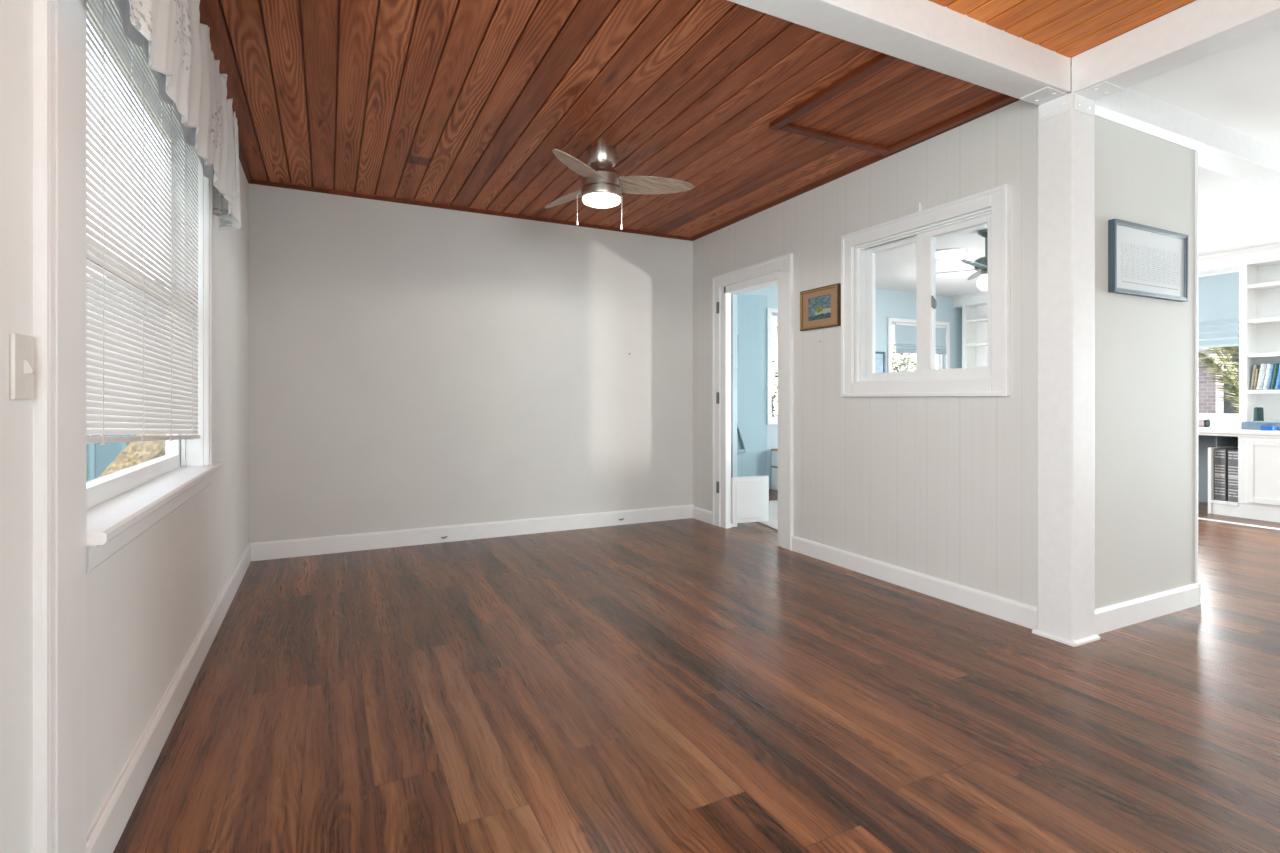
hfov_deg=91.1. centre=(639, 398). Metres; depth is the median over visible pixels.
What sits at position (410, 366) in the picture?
wall
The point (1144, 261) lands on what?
framed print
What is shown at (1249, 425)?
tray
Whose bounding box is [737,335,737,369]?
framed picture
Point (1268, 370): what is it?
book
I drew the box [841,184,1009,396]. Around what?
window
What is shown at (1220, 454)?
file box
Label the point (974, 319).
bookcase
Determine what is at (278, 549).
baseboard
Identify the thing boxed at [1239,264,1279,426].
bookcase
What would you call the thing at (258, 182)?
trim
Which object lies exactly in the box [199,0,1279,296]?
ceiling
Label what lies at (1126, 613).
baseboard
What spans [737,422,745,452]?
frame
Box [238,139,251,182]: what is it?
trim
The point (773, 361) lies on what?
shrub
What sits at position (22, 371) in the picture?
light switch
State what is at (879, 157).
trim
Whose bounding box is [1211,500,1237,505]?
shelf
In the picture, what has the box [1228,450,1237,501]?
file box
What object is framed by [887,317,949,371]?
window
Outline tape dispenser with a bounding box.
[1260,426,1276,430]
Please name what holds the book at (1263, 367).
on the bookcase at (1259, 287)
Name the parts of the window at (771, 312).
sash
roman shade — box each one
[776,313,777,348]
[894,322,946,354]
[1198,270,1238,347]
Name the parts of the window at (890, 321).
sash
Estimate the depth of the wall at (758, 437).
7.45 m
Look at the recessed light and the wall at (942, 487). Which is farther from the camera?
the recessed light
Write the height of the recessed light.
0.040 m
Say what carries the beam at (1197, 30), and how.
attached to the ceiling
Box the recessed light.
[936,248,965,257]
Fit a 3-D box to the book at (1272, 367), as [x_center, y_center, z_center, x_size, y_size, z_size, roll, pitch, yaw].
[6.071,-0.204,6.013,0.167,0.235,0.050,0,0,-26]
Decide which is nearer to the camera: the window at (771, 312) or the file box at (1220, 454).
the file box at (1220, 454)
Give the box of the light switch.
[10,332,34,399]
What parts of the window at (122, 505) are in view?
sash, sill, casing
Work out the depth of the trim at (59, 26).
1.20 m
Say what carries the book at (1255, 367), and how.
on the bookcase at (1259, 287)
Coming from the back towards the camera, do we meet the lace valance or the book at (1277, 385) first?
the book at (1277, 385)
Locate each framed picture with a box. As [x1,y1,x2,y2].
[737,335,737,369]
[875,351,885,372]
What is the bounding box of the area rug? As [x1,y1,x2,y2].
[758,500,777,530]
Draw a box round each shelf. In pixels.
[771,448,777,489]
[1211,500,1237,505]
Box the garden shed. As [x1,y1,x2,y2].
[86,276,165,481]
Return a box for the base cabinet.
[1238,437,1279,522]
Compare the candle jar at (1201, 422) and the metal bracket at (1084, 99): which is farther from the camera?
the candle jar at (1201, 422)
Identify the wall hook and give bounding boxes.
[917,203,921,211]
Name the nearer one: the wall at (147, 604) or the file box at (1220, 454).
the wall at (147, 604)
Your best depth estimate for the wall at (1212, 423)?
6.45 m
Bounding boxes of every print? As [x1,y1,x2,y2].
[875,354,882,372]
[1108,219,1187,301]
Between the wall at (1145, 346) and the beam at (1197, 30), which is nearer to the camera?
the beam at (1197, 30)
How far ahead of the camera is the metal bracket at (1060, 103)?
2.80 m
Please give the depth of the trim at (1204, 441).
6.55 m
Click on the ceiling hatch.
(887, 105)
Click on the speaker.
(1258, 415)
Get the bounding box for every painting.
[800,283,840,330]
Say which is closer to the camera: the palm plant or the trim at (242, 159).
the trim at (242, 159)
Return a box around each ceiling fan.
[544,145,694,229]
[936,229,987,290]
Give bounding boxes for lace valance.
[113,0,240,229]
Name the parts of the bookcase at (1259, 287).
shelf, shelf, shelf, shelf, panel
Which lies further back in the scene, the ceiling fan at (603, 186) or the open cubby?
the open cubby
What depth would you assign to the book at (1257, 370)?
6.07 m
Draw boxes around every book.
[1250,365,1260,389]
[1253,369,1259,389]
[1256,364,1266,389]
[1263,364,1274,389]
[1267,365,1274,389]
[1270,363,1279,389]
[1275,365,1279,388]
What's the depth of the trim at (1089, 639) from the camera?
2.79 m
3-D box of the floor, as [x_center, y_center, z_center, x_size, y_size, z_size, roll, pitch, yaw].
[3.695,1.120,1.305,9.020,0.080,13.350,0,0,-26]
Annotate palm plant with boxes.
[1198,322,1238,413]
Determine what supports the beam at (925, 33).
attached to the ceiling
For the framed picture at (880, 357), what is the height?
0.450 m
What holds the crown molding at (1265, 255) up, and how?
attached to the wall at (1212, 423)
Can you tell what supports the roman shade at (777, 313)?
attached to the window at (771, 312)
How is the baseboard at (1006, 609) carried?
attached to the wall at (942, 487)
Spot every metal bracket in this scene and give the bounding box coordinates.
[1020,86,1069,121]
[1075,81,1122,116]
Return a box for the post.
[1037,92,1094,640]
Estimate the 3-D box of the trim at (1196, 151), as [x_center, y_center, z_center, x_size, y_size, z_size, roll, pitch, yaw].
[2.898,-0.180,3.361,0.015,2.300,0.138,0,0,-26]
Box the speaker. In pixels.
[1253,407,1263,420]
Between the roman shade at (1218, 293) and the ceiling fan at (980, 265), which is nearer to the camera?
the ceiling fan at (980, 265)
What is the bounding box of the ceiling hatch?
[769,53,1016,155]
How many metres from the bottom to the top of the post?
2.424 m
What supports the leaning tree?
on the ground
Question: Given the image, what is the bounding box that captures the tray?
[1242,421,1279,430]
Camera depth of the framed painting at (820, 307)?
4.20 m
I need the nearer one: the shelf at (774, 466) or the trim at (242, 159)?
the trim at (242, 159)
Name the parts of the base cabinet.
door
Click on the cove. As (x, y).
(1102, 112)
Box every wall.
[0,0,247,852]
[248,181,692,542]
[693,100,1038,606]
[737,285,961,488]
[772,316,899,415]
[1095,87,1279,608]
[1198,415,1238,426]
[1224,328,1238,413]
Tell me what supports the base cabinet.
on the floor
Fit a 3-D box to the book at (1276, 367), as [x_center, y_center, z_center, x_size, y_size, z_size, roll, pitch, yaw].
[6.083,-0.210,5.989,0.167,0.246,0.064,0,0,-26]
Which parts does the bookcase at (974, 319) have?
shelf, shelf, panel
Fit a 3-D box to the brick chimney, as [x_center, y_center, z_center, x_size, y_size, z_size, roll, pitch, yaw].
[7.818,-0.410,11.180,0.250,3.820,3.930,0,0,-26]
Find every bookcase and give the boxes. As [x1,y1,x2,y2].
[962,305,987,367]
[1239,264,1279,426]
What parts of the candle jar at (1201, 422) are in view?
lid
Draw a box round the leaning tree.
[97,434,165,478]
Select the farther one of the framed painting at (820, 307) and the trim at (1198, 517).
the trim at (1198, 517)
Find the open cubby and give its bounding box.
[1208,445,1237,516]
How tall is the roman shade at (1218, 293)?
0.782 m
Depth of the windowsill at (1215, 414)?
6.45 m
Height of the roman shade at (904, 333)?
0.405 m
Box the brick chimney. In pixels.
[1198,348,1223,412]
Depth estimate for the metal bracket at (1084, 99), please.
2.76 m
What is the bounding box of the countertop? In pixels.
[1198,426,1279,437]
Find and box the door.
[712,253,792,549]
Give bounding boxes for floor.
[113,489,1279,852]
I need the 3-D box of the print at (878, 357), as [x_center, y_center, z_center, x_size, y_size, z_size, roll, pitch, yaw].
[3.087,-0.395,8.257,0.315,0.410,0.008,0,0,-26]
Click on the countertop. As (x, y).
(1212, 430)
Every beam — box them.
[727,0,1070,104]
[1071,0,1279,93]
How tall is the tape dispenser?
0.040 m
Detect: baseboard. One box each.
[86,543,250,852]
[250,504,693,560]
[692,506,1036,629]
[1095,583,1200,634]
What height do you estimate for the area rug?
0.012 m
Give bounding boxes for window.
[86,0,223,573]
[767,308,777,424]
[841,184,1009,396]
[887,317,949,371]
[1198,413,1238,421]
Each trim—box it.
[33,0,85,852]
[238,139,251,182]
[250,179,691,240]
[692,99,1019,240]
[1032,629,1099,646]
[1195,150,1197,582]
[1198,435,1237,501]
[1198,517,1279,529]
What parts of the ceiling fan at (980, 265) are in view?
blade, blade, blade, lamp globe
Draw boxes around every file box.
[1214,448,1237,500]
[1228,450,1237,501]
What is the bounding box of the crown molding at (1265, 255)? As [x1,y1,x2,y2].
[953,243,1279,307]
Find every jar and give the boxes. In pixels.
[1198,419,1209,426]
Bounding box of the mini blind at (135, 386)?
[86,0,199,444]
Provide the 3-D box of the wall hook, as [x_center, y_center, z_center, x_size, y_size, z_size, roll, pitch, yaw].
[1.562,-1.065,3.512,0.018,0.053,0.021,0,0,-26]
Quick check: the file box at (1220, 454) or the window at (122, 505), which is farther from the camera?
the file box at (1220, 454)
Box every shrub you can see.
[772,325,777,416]
[892,336,915,371]
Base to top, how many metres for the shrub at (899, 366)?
2.616 m
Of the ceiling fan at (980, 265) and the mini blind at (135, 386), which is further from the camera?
the ceiling fan at (980, 265)
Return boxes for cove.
[1095,104,1202,149]
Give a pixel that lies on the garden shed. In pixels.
(98, 457)
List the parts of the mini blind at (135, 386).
ladder cord, ladder cord, rail, ladder cord, ladder cord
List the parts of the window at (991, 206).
sash, sash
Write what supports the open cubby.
on the floor
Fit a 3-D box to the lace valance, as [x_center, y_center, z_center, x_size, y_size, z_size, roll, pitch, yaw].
[-1.413,-1.007,1.960,0.130,0.508,1.940,0,0,-27]
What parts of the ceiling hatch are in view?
frame rail, frame rail, frame rail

